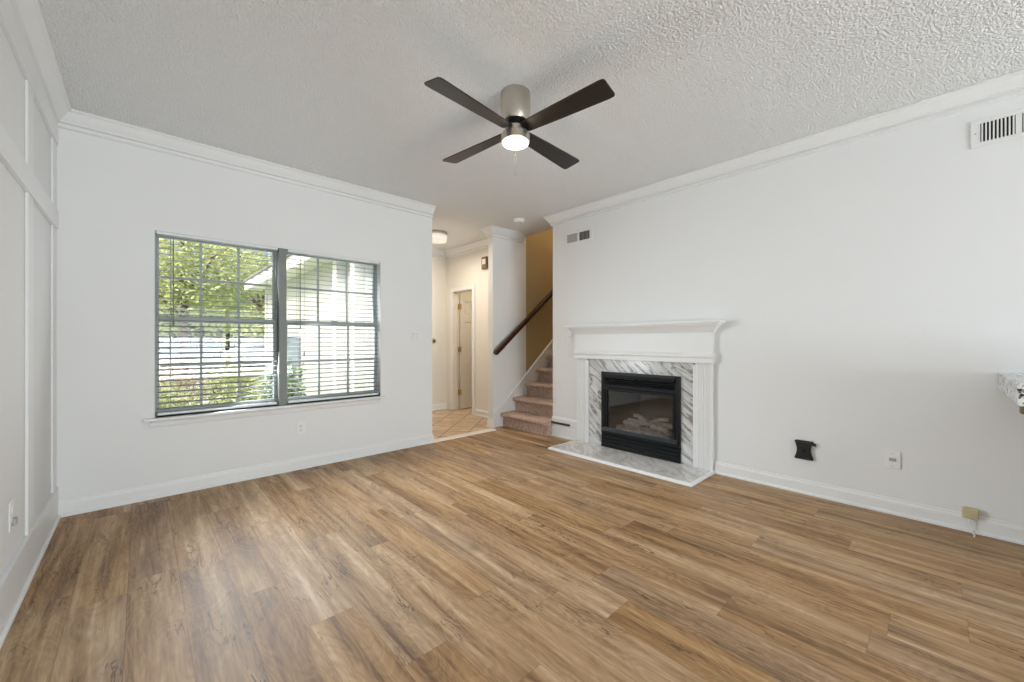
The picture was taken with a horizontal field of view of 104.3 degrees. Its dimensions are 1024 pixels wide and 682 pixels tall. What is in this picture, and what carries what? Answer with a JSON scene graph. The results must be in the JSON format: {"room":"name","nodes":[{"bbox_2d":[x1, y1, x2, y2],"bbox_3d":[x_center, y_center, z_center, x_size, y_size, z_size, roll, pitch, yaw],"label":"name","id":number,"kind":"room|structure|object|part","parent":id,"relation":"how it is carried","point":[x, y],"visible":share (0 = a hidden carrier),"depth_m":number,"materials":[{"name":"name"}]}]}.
{"room":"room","nodes":[
{"label":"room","id":0,"kind":"room"},
{"bbox_2d":[0,25,50,576],"bbox_3d":[0.164,-0.185,-0.899,0.120,2.740,9.900,0,0,-43],"label":"wall","id":1,"kind":"structure","parent":0,"point":[12,81],"depth_m":1.90,"materials":[{"name":"white paint"}]},
{"bbox_2d":[8,499,17,531],"bbox_3d":[-2.236,0.780,1.786,0.020,0.128,0.076,0,0,-43],"label":"electrical outlet","id":2,"kind":"object","parent":1,"relation":"attached to","point":[12,521],"visible":1,"depth_m":1.77,"materials":[{"name":"white plastic"}]},
{"bbox_3d":[-2.241,0.780,1.781,0.006,0.128,0.076,0,0,-43],"label":"plate","id":3,"kind":"part","parent":2,"relation":"part of","materials":[{"name":"white plastic"}]},
{"bbox_2d":[25,192,32,535],"bbox_3d":[-2.487,0.115,2.050,0.012,1.729,0.130,0,0,-43],"label":"trim board","id":4,"kind":"object","parent":1,"relation":"attached to","point":[28,199],"visible":1,"depth_m":2.01,"materials":[{"name":"white paint"}]},
{"bbox_2d":[0,487,57,632],"bbox_3d":[0.216,1.071,-0.852,0.020,0.183,9.619,0,0,-43],"label":"trim board","id":5,"kind":"object","parent":1,"relation":"attached to","point":[14,576],"visible":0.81,"depth_m":1.92,"materials":[{"name":"white paint"}]},
{"bbox_2d":[0,0,57,144],"bbox_3d":[0.216,-1.379,-0.852,0.020,0.128,9.619,0,0,-43],"label":"trim board","id":6,"kind":"object","parent":1,"relation":"attached to","point":[9,24],"visible":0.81,"depth_m":1.94,"materials":[{"name":"white paint"}]},
{"bbox_2d":[0,122,57,228],"bbox_3d":[0.216,-0.810,-0.852,0.020,0.120,9.619,0,0,-43],"label":"trim board","id":7,"kind":"object","parent":1,"relation":"attached to","point":[12,159],"visible":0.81,"depth_m":1.92,"materials":[{"name":"white paint"}]},
{"bbox_2d":[25,80,32,171],"bbox_3d":[-2.487,-1.093,2.050,0.012,0.444,0.130,0,0,-43],"label":"trim board","id":8,"kind":"object","parent":1,"relation":"attached to","point":[28,90],"visible":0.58,"depth_m":2.01,"materials":[{"name":"white paint"}]},
{"bbox_2d":[0,515,60,649],"bbox_3d":[0.245,1.174,-0.858,0.014,0.022,9.610,0,0,-43],"label":"baseboard","id":9,"kind":"structure","parent":1,"relation":"attached to","point":[8,624],"depth_m":1.89,"materials":[{"name":"white paint"}]},
{"bbox_2d":[51,225,56,492],"bbox_3d":[-3.014,0.115,2.617,0.012,1.729,0.138,0,0,-43],"label":"trim board","id":10,"kind":"object","parent":1,"relation":"attached to","point":[53,229],"visible":1,"depth_m":2.58,"materials":[{"name":"white paint"}]},
{"bbox_2d":[51,137,56,208],"bbox_3d":[-3.014,-1.093,2.617,0.012,0.444,0.138,0,0,-43],"label":"trim board","id":11,"kind":"object","parent":1,"relation":"attached to","point":[53,144],"visible":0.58,"depth_m":2.58,"materials":[{"name":"white paint"}]},
{"bbox_2d":[9,0,435,217],"bbox_3d":[1.282,-1.494,0.127,2.914,0.120,9.640,0,0,-43],"label":"crown molding","id":12,"kind":"structure","parent":1,"relation":"attached to","point":[28,13],"depth_m":2.96,"materials":[{"name":"white paint"}]},
{"bbox_2d":[57,128,431,500],"bbox_3d":[-2.048,-0.185,3.708,2.914,2.740,0.140,0,0,-43],"label":"wall","id":13,"kind":"structure","parent":0,"point":[113,198],"depth_m":3.06,"materials":[{"name":"white paint"}]},
{"bbox_2d":[155,233,286,415],"bbox_3d":[-2.425,-0.129,3.368,0.893,1.417,0.144,0,0,-43],"label":"window","id":14,"kind":"structure","parent":13,"relation":"in","point":[157,317],"depth_m":3.50,"materials":[{"name":"plastic"}]},
{"bbox_3d":[-2.484,-0.489,3.387,0.813,0.678,0.028,0,0,-43],"label":"sash","id":15,"kind":"part","parent":14,"relation":"part of","materials":[{"name":"glass"}]},
{"bbox_3d":[-2.462,0.189,3.363,0.813,0.765,0.028,0,0,-43],"label":"sash","id":16,"kind":"part","parent":14,"relation":"part of","materials":[{"name":"plastic"}]},
{"bbox_2d":[155,231,278,417],"bbox_3d":[-2.410,-0.129,3.308,0.829,1.415,0.076,0,0,-43],"label":"window blind","id":17,"kind":"object","parent":14,"relation":"attached to","point":[158,232],"visible":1,"depth_m":3.27,"materials":[{"name":"white plastic"}]},
{"bbox_3d":[-2.654,-0.117,3.095,0.002,1.350,0.054,0,0,-43],"label":"ladder cord","id":18,"kind":"part","parent":17,"relation":"part of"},
{"bbox_3d":[-2.417,0.559,3.316,0.803,0.018,0.048,0,0,-43],"label":"rail","id":19,"kind":"part","parent":17,"relation":"part of","materials":[{"name":"white plastic"}]},
{"bbox_3d":[-2.179,-0.117,3.537,0.002,1.350,0.054,0,0,-43],"label":"ladder cord","id":20,"kind":"part","parent":17,"relation":"part of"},
{"bbox_2d":[58,433,434,517],"bbox_3d":[-2.022,1.131,3.714,2.920,0.108,0.166,0,0,-43],"label":"baseboard","id":21,"kind":"structure","parent":13,"relation":"attached to","point":[74,506],"depth_m":3.28,"materials":[{"name":"white paint"}]},
{"bbox_2d":[143,395,385,427],"bbox_3d":[-2.065,0.618,3.613,1.885,0.075,0.135,0,0,-43],"label":"window sill","id":22,"kind":"structure","parent":13,"relation":"attached to","point":[166,421],"depth_m":3.42,"materials":[{"name":"white paint"}]},
{"bbox_2d":[297,421,304,434],"bbox_3d":[-1.958,0.807,3.689,0.070,0.115,0.009,0,0,-43],"label":"electrical outlet","id":23,"kind":"object","parent":13,"relation":"attached to","point":[300,425],"visible":1,"depth_m":3.69,"materials":[{"name":"white plastic"}]},
{"bbox_2d":[287,252,376,402],"bbox_3d":[-1.796,-0.129,4.000,0.889,1.417,0.075,0,0,-43],"label":"window","id":24,"kind":"structure","parent":13,"relation":"in","point":[374,319],"depth_m":4.08,"materials":[{"name":"plastic"}]},
{"bbox_3d":[-1.810,-0.489,4.014,0.869,0.678,0.028,0,0,-43],"label":"sash","id":25,"kind":"part","parent":24,"relation":"part of","materials":[{"name":"plastic"}]},
{"bbox_3d":[-1.788,0.189,3.990,0.869,0.765,0.028,0,0,-43],"label":"sash","id":26,"kind":"part","parent":24,"relation":"part of","materials":[{"name":"plastic"}]},
{"bbox_2d":[287,249,379,404],"bbox_3d":[-1.736,-0.129,3.933,0.885,1.415,0.080,0,0,-43],"label":"window blind","id":27,"kind":"object","parent":24,"relation":"attached to","point":[288,250],"visible":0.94,"depth_m":3.87,"materials":[{"name":"white plastic"}]},
{"bbox_3d":[-1.998,-0.117,3.705,0.002,1.350,0.054,0,0,-43],"label":"ladder cord","id":28,"kind":"part","parent":27,"relation":"part of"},
{"bbox_3d":[-1.934,-0.335,3.707,0.005,0.895,0.003,0,0,-43],"label":"lift cord","id":29,"kind":"part","parent":27,"relation":"part of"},
{"bbox_3d":[-1.744,0.559,3.941,0.859,0.018,0.048,0,0,-43],"label":"rail","id":30,"kind":"part","parent":27,"relation":"part of","materials":[{"name":"white plastic"}]},
{"bbox_2d":[412,331,420,341],"bbox_3d":[-1.080,-0.050,4.503,0.116,0.115,0.012,0,0,-43],"label":"light switch","id":31,"kind":"object","parent":13,"relation":"attached to","point":[416,336],"visible":1,"depth_m":4.50,"materials":[{"name":"white plastic"}]},
{"bbox_2d":[432,257,445,403],"bbox_3d":[-1.708,-0.185,6.522,1.660,2.740,0.120,0,0,-43],"label":"wall","id":32,"kind":"structure","parent":0,"point":[438,264],"depth_m":6.87,"materials":[{"name":"beige paint"}]},
{"bbox_2d":[432,403,446,410],"bbox_3d":[-1.658,1.131,6.469,1.420,0.108,0.026,0,0,-43],"label":"baseboard","id":33,"kind":"structure","parent":32,"relation":"attached to","point":[440,406],"depth_m":6.85,"materials":[{"name":"white paint"}]},
{"bbox_2d":[459,291,471,406],"bbox_3d":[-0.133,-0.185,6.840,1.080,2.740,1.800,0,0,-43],"label":"door frame","id":34,"kind":"structure","parent":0,"point":[469,292],"depth_m":7.17,"materials":[{"name":"beige paint"}]},
{"bbox_2d":[446,248,487,410],"bbox_3d":[-0.555,-0.185,6.413,0.120,2.740,1.610,0,0,-43],"label":"wall","id":35,"kind":"structure","parent":0,"point":[465,269],"depth_m":6.33,"materials":[{"name":"beige paint"}]},
{"bbox_2d":[450,285,474,414],"bbox_3d":[-0.580,0.141,6.834,0.688,2.087,0.684,0,0,-43],"label":"door","id":36,"kind":"structure","parent":35,"relation":"in","point":[467,302],"depth_m":6.87,"materials":[{"name":"beige paint"}]},
{"bbox_2d":[481,256,487,269],"bbox_3d":[-0.424,-1.205,6.146,0.050,0.190,0.124,0,0,-43],"label":"door chime","id":37,"kind":"object","parent":35,"relation":"attached to","point":[484,260],"visible":0.94,"depth_m":6.12,"materials":[{"name":"brown wood"}]},
{"bbox_2d":[475,409,494,427],"bbox_3d":[-0.420,1.131,5.883,0.405,0.108,0.901,0,0,-43],"label":"baseboard","id":38,"kind":"structure","parent":35,"relation":"attached to","point":[478,412],"depth_m":6.15,"materials":[{"name":"white paint"}]},
{"bbox_2d":[0,407,1023,681],"bbox_3d":[1.600,1.245,1.692,5.752,0.120,11.740,0,0,-43],"label":"floor","id":39,"kind":"structure","parent":0,"point":[499,555],"depth_m":1.94,"materials":[{"name":"brown wood"}]},
{"bbox_2d":[433,428,495,442],"bbox_3d":[-0.599,1.178,4.997,0.964,0.014,0.115,0,0,-43],"label":"threshold","id":40,"kind":"object","parent":39,"relation":"on","point":[489,429],"visible":0.88,"depth_m":4.94,"materials":[{"name":"beige wood"}]},
{"bbox_2d":[494,339,552,436],"bbox_3d":[1.056,-0.069,6.088,2.763,2.508,0.858,0,0,-43],"label":"staircase","id":41,"kind":"structure","parent":39,"relation":"on","point":[528,407],"depth_m":5.56,"materials":[{"name":"carpet"}]},
{"bbox_2d":[548,440,714,486],"bbox_3d":[1.112,1.173,3.970,0.513,0.024,1.558,0,0,-43],"label":"marble hearth","id":42,"kind":"object","parent":39,"relation":"on","point":[683,474],"visible":0.98,"depth_m":3.79,"materials":[{"name":"white stone"}]},
{"bbox_2d":[601,371,680,463],"bbox_3d":[1.442,0.751,4.239,0.466,0.826,0.883,0,0,-43],"label":"gas fireplace","id":43,"kind":"object","parent":42,"relation":"on","point":[654,400],"visible":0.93,"depth_m":4.23,"materials":[{"name":"black metal"}]},
{"bbox_2d":[623,420,640,427],"bbox_3d":[1.291,0.900,4.325,0.073,0.074,0.233,0,0,-30],"label":"log","id":44,"kind":"object","parent":43,"relation":"on","point":[629,423],"visible":1,"depth_m":4.29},
{"bbox_3d":[1.293,0.968,4.100,0.058,0.040,0.843,0,0,-43],"label":"rail","id":45,"kind":"part","parent":43,"relation":"part of","materials":[{"name":"metal"}]},
{"bbox_2d":[604,372,674,382],"bbox_3d":[1.292,0.371,4.099,0.043,0.066,0.791,0,0,-43],"label":"hood","id":46,"kind":"object","parent":43,"relation":"attached to","point":[632,377],"depth_m":4.08,"materials":[{"name":"black metal"}]},
{"bbox_3d":[1.304,0.744,4.110,0.028,0.460,0.783,0,0,-43],"label":"glass frame","id":47,"kind":"part","parent":43,"relation":"part of","materials":[{"name":"black metal"}]},
{"bbox_3d":[1.298,1.078,4.104,0.028,0.172,0.883,0,0,-43],"label":"panel","id":48,"kind":"part","parent":43,"relation":"part of","materials":[{"name":"black metal"}]},
{"bbox_2d":[627,418,671,429],"bbox_3d":[1.478,0.883,4.278,0.518,0.081,0.082,0,0,44],"label":"log","id":49,"kind":"object","parent":43,"relation":"on","point":[639,421],"visible":0.57,"depth_m":4.26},
{"bbox_2d":[633,414,648,421],"bbox_3d":[1.398,0.828,4.312,0.056,0.070,0.234,0,0,-19],"label":"log","id":50,"kind":"object","parent":49,"relation":"on","point":[639,416],"visible":1,"depth_m":4.29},
{"bbox_2d":[650,425,668,432],"bbox_3d":[1.510,0.893,4.089,0.066,0.064,0.226,0,0,-28],"label":"log","id":51,"kind":"object","parent":43,"relation":"on","point":[656,427],"visible":1,"depth_m":4.05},
{"bbox_2d":[651,418,668,423],"bbox_3d":[1.547,0.834,4.164,0.177,0.070,0.058,0,0,18],"label":"log","id":52,"kind":"object","parent":51,"relation":"on","point":[654,421],"visible":1,"depth_m":4.15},
{"bbox_2d":[488,229,552,425],"bbox_3d":[0.760,-1.315,6.468,2.879,5.000,0.100,0,0,-43],"label":"wall","id":53,"kind":"structure","parent":0,"point":[506,258],"depth_m":5.74,"materials":[{"name":"white paint"}]},
{"bbox_2d":[432,225,526,258],"bbox_3d":[-0.987,-1.494,5.886,1.610,0.120,1.795,0,0,-43],"label":"crown molding","id":54,"kind":"structure","parent":53,"relation":"attached to","point":[492,230],"depth_m":6.12,"materials":[{"name":"white paint"}]},
{"bbox_2d":[494,289,552,354],"bbox_3d":[0.267,-0.376,5.875,1.412,1.134,0.098,0,0,-43],"label":"stair handrail","id":55,"kind":"object","parent":53,"relation":"attached to","point":[542,303],"visible":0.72,"depth_m":5.72,"materials":[{"name":"brown wood"}]},
{"bbox_2d":[38,0,1023,250],"bbox_3d":[1.600,-1.625,1.692,5.752,0.140,11.740,0,0,-43],"label":"ceiling","id":56,"kind":"structure","parent":0,"point":[335,89],"depth_m":2.35,"materials":[{"name":"white paint"}]},
{"bbox_2d":[432,230,446,243],"bbox_3d":[-1.094,-1.489,5.715,0.330,0.132,0.330,0,0,-43],"label":"ceiling light","id":57,"kind":"object","parent":56,"relation":"attached to","point":[438,236],"visible":0.57,"depth_m":5.62,"materials":[{"name":"white glass"}]},
{"bbox_2d":[432,233,444,242],"bbox_3d":[-1.094,-1.473,5.715,0.250,0.080,0.250,0,0,-43],"label":"diffuser","id":58,"kind":"object","parent":57,"relation":"attached to","point":[436,237],"depth_m":5.62,"materials":[{"name":"white glass"}]},
{"bbox_2d":[513,218,524,223],"bbox_3d":[0.090,-1.532,5.102,0.148,0.044,0.148,0,0,-43],"label":"smoke detector","id":59,"kind":"object","parent":56,"relation":"attached to","point":[516,220],"visible":1,"depth_m":5.05,"materials":[{"name":"white plastic"}]},
{"bbox_2d":[424,77,614,175],"bbox_3d":[0.022,-1.282,2.500,1.003,0.544,1.003,0,0,-3],"label":"ceiling fan","id":60,"kind":"object","parent":56,"relation":"hanging from","point":[515,117],"visible":1,"depth_m":2.41,"materials":[{"name":"brown wood"}]},
{"bbox_3d":[-0.218,-1.319,2.230,0.135,0.034,0.582,0,0,42],"label":"blade","id":61,"kind":"part","parent":60,"relation":"part of","materials":[{"name":"brown wood"}]},
{"bbox_3d":[-0.248,-1.319,2.739,0.582,0.034,0.135,0,0,42],"label":"blade","id":62,"kind":"part","parent":60,"relation":"part of","materials":[{"name":"brown wood"}]},
{"bbox_3d":[0.261,-1.319,2.770,0.135,0.034,0.582,0,0,42],"label":"blade","id":63,"kind":"part","parent":60,"relation":"part of","materials":[{"name":"brown wood"}]},
{"bbox_3d":[0.292,-1.319,2.260,0.582,0.034,0.135,0,0,42],"label":"blade","id":64,"kind":"part","parent":60,"relation":"part of","materials":[{"name":"brown wood"}]},
{"bbox_2d":[553,96,1023,524],"bbox_3d":[3.630,-0.185,1.728,0.120,2.740,9.029,0,0,-43],"label":"wall","id":65,"kind":"structure","parent":0,"point":[869,293],"depth_m":2.88,"materials":[{"name":"white paint"}]},
{"bbox_2d":[551,421,569,426],"bbox_3d":[0.589,1.013,4.878,0.016,0.026,0.300,0,0,-43],"label":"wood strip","id":66,"kind":"object","parent":65,"relation":"attached to","point":[554,422],"visible":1,"depth_m":4.86,"materials":[{"name":"brown wood"}]},
{"bbox_2d":[551,416,575,440],"bbox_3d":[0.634,1.062,4.858,0.046,0.246,0.418,0,0,-43],"label":"baseboard","id":67,"kind":"structure","parent":65,"relation":"attached to","point":[561,431],"depth_m":4.84,"materials":[{"name":"white paint"}]},
{"bbox_2d":[567,331,571,342],"bbox_3d":[0.692,-0.047,4.788,0.016,0.150,0.072,0,0,-43],"label":"light switch","id":68,"kind":"object","parent":65,"relation":"attached to","point":[569,333],"visible":0.92,"depth_m":4.79,"materials":[{"name":"white plastic"}]},
{"bbox_2d":[565,227,592,245],"bbox_3d":[0.783,-1.230,4.694,0.010,0.150,0.400,0,0,-43],"label":"air vent","id":69,"kind":"object","parent":65,"relation":"in","point":[583,235],"visible":1,"depth_m":4.69,"materials":[{"name":"white metal"}]},
{"bbox_2d":[589,359,693,465],"bbox_3d":[1.295,0.684,4.139,0.015,0.962,1.180,0,0,-43],"label":"marble surround","id":70,"kind":"object","parent":65,"relation":"attached to","point":[685,370],"visible":0.88,"depth_m":4.02,"materials":[{"name":"white stone"}]},
{"bbox_2d":[564,320,725,470],"bbox_3d":[1.251,0.491,4.098,0.135,1.348,1.726,0,0,-43],"label":"fireplace mantel","id":71,"kind":"object","parent":65,"relation":"attached to","point":[674,341],"visible":1,"depth_m":3.88,"materials":[{"name":"white paint"}]},
{"bbox_2d":[564,320,725,326],"bbox_3d":[1.251,-0.172,4.098,0.135,0.022,1.726,0,0,-43],"label":"shelf","id":72,"kind":"object","parent":71,"relation":"attached to","point":[701,322],"depth_m":3.81,"materials":[{"name":"white paint"}]},
{"bbox_3d":[1.258,-0.116,4.105,0.115,0.091,1.682,0,0,-43],"label":"cornice","id":73,"kind":"part","parent":71,"relation":"part of","materials":[{"name":"white paint"}]},
{"bbox_3d":[1.277,0.153,4.122,0.064,0.098,1.554,0,0,-43],"label":"architrave","id":74,"kind":"part","parent":71,"relation":"part of","materials":[{"name":"white paint"}]},
{"bbox_2d":[543,69,1023,226],"bbox_3d":[3.529,-1.494,1.774,0.205,0.120,8.994,0,0,-43],"label":"crown molding","id":75,"kind":"structure","parent":65,"relation":"attached to","point":[1009,86],"depth_m":2.95,"materials":[{"name":"white paint"}]},
{"bbox_2d":[794,439,816,460],"bbox_3d":[2.268,0.845,3.079,0.033,0.144,0.138,0,0,-43],"label":"wall bracket","id":76,"kind":"object","parent":65,"relation":"attached to","point":[804,447],"visible":1,"depth_m":3.08,"materials":[{"name":"black plastic"}]},
{"bbox_2d":[714,461,1023,544],"bbox_3d":[4.192,1.131,1.016,0.026,0.108,6.979,0,0,-43],"label":"baseboard","id":77,"kind":"structure","parent":65,"relation":"attached to","point":[988,527],"depth_m":2.76,"materials":[{"name":"white paint"}]},
{"bbox_2d":[885,450,900,468],"bbox_3d":[2.610,0.813,2.729,0.009,0.117,0.080,0,0,-43],"label":"cable plate","id":78,"kind":"object","parent":65,"relation":"attached to","point":[892,458],"visible":1,"depth_m":2.73,"materials":[{"name":"white plastic"}]},
{"bbox_2d":[962,506,978,536],"bbox_3d":[2.814,1.109,2.443,0.100,0.152,0.068,0,0,-43],"label":"power adapter","id":79,"kind":"object","parent":65,"relation":"attached to","point":[971,513],"visible":1,"depth_m":2.45,"materials":[{"name":"beige plastic"}]},
{"bbox_3d":[2.826,1.066,2.454,0.002,0.050,0.052,0,0,-43],"label":"panel","id":80,"kind":"part","parent":79,"relation":"part of","materials":[{"name":"beige plastic"}]},
{"bbox_3d":[2.808,1.142,2.430,0.074,0.086,0.029,0,0,-43],"label":"cord","id":81,"kind":"part","parent":79,"relation":"part of","materials":[{"name":"white plastic"}]},
{"bbox_2d":[971,108,1023,148],"bbox_3d":[2.975,-1.277,2.336,0.010,0.165,0.370,0,0,-43],"label":"air vent","id":82,"kind":"object","parent":65,"relation":"in","point":[1009,125],"visible":1,"depth_m":2.39,"materials":[{"name":"white metal"}]},
{"bbox_3d":[3.120,0.742,1.590,0.815,0.886,0.120,0,0,-43],"label":"wall","id":83,"kind":"structure","parent":0,"visible":0},
{"bbox_2d":[999,373,1023,413],"bbox_3d":[3.027,0.263,1.667,0.844,0.144,1.200,0,0,-43],"label":"countertop","id":84,"kind":"structure","parent":83,"relation":"on","point":[1011,385],"depth_m":1.97,"materials":[{"name":"stone"}]},
{"bbox_3d":[2.748,0.317,1.413,0.060,0.036,1.168,0,0,-43],"label":"support rail","id":85,"kind":"part","parent":84,"relation":"part of","materials":[{"name":"brown wood"}]},
{"label":"outside","id":86,"kind":"structure","parent":0,"visible":0},
{"bbox_2d":[159,361,264,399],"bbox_3d":[-18.208,1.605,26.929,70.000,0.200,55.760,0,0,-43],"label":"ground","id":87,"kind":"structure","parent":86,"point":[253,373],"depth_m":14.79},
{"bbox_2d":[159,378,205,407],"bbox_3d":[-4.230,0.969,4.695,0.910,1.076,0.879,0,0,-13],"label":"leafy shrub","id":88,"kind":"object","parent":87,"relation":"on","point":[164,383],"visible":0.1,"depth_m":4.78,"materials":[{"name":"green plant"}]},
{"bbox_2d":[159,359,210,406],"bbox_3d":[-4.957,0.877,5.806,0.945,1.260,0.980,0,0,-43],"label":"leafy shrub","id":89,"kind":"object","parent":87,"relation":"on","point":[162,361],"visible":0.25,"depth_m":5.89,"materials":[{"name":"green plant"}]},
{"bbox_2d":[159,349,222,388],"bbox_3d":[-10.481,0.892,12.376,2.460,1.225,0.220,0,0,-43],"label":"railing","id":90,"kind":"object","parent":87,"relation":"on","point":[174,360],"visible":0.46,"depth_m":12.69,"materials":[{"name":"metal"}]},
{"bbox_2d":[159,238,271,392],"bbox_3d":[-9.126,-1.033,11.274,4.244,5.085,3.066,0,0,-32],"label":"leafy tree","id":91,"kind":"object","parent":87,"relation":"on","point":[232,294],"visible":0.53,"depth_m":11.13,"materials":[{"name":"green plant"}]},
{"bbox_2d":[191,244,263,358],"bbox_3d":[-11.466,-1.562,15.946,2.866,6.141,3.178,0,0,-43],"label":"leafy tree","id":92,"kind":"object","parent":87,"relation":"on","point":[218,329],"visible":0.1,"depth_m":15.77,"materials":[{"name":"green plant"}]},
{"bbox_2d":[193,350,261,403],"bbox_3d":[-4.894,0.827,6.880,1.016,1.361,0.805,0,0,-13],"label":"leafy shrub","id":93,"kind":"object","parent":87,"relation":"on","point":[232,354],"visible":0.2,"depth_m":6.86,"materials":[{"name":"green plant"}]},
{"bbox_2d":[204,364,265,403],"bbox_3d":[-3.862,0.901,5.575,0.690,1.212,0.914,0,0,-25],"label":"leafy shrub","id":94,"kind":"object","parent":87,"relation":"on","point":[241,374],"visible":0.29,"depth_m":5.55,"materials":[{"name":"green plant"}]},
{"bbox_2d":[208,254,271,346],"bbox_3d":[-21.666,-3.021,34.812,9.000,9.064,6.203,0,0,-43],"label":"leafy tree","id":95,"kind":"object","parent":87,"relation":"on","point":[255,311],"visible":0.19,"depth_m":33.53,"materials":[{"name":"green plant"}]},
{"bbox_2d":[260,363,294,398],"bbox_3d":[-3.717,0.912,6.319,0.515,1.188,0.584,0,0,-3],"label":"leafy shrub","id":96,"kind":"object","parent":87,"relation":"on","point":[271,373],"visible":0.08,"depth_m":6.16,"materials":[{"name":"green plant"}]},
{"bbox_2d":[271,359,306,396],"bbox_3d":[-2.815,0.850,5.027,0.418,1.311,0.410,0,0,-23],"label":"leafy shrub","id":97,"kind":"object","parent":87,"relation":"on","point":[292,371],"visible":0.14,"depth_m":5.04,"materials":[{"name":"green plant"}]},
{"bbox_2d":[243,255,373,396],"bbox_3d":[-2.384,-0.645,8.946,4.900,4.300,7.950,0,0,-43],"label":"house wing","id":98,"kind":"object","parent":87,"relation":"on","point":[369,337],"visible":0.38,"depth_m":6.74,"materials":[{"name":"grey"}]},
{"bbox_2d":[288,336,300,366],"bbox_3d":[-4.465,0.205,8.151,0.039,0.600,0.820,0,0,-43],"label":"shutter","id":99,"kind":"object","parent":98,"relation":"hanging from","point":[289,339],"depth_m":8.05,"materials":[{"name":"white paint"}]},
{"bbox_3d":[-2.359,0.080,5.904,0.014,2.750,0.520,0,0,-43],"label":"porch panel","id":100,"kind":"part","parent":98,"relation":"part of","materials":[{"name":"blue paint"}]},
{"bbox_3d":[-1.756,0.080,5.256,0.014,2.750,0.890,0,0,-43],"label":"porch panel","id":101,"kind":"part","parent":98,"relation":"part of","materials":[{"name":"white paint"}]},
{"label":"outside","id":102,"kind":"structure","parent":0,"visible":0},
{"bbox_2d":[223,364,264,370],"bbox_3d":[-16.083,1.495,24.644,70.000,0.020,10.000,0,0,-43],"label":"street","id":103,"kind":"structure","parent":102,"point":[254,368],"depth_m":22.30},
{"bbox_2d":[159,343,221,359],"bbox_3d":[-19.088,0.776,23.216,4.307,1.419,1.720,0,0,-43],"label":"parked car","id":104,"kind":"object","parent":103,"relation":"on","point":[160,344],"visible":0.13,"depth_m":22.39,"materials":[{"name":"paint"}]},
{"bbox_2d":[223,343,264,365],"bbox_3d":[-14.632,0.776,23.944,1.720,1.419,4.307,0,0,44],"label":"parked car","id":105,"kind":"object","parent":103,"relation":"on","point":[244,344],"visible":0.24,"depth_m":22.63,"materials":[{"name":"paint"}]}
]}

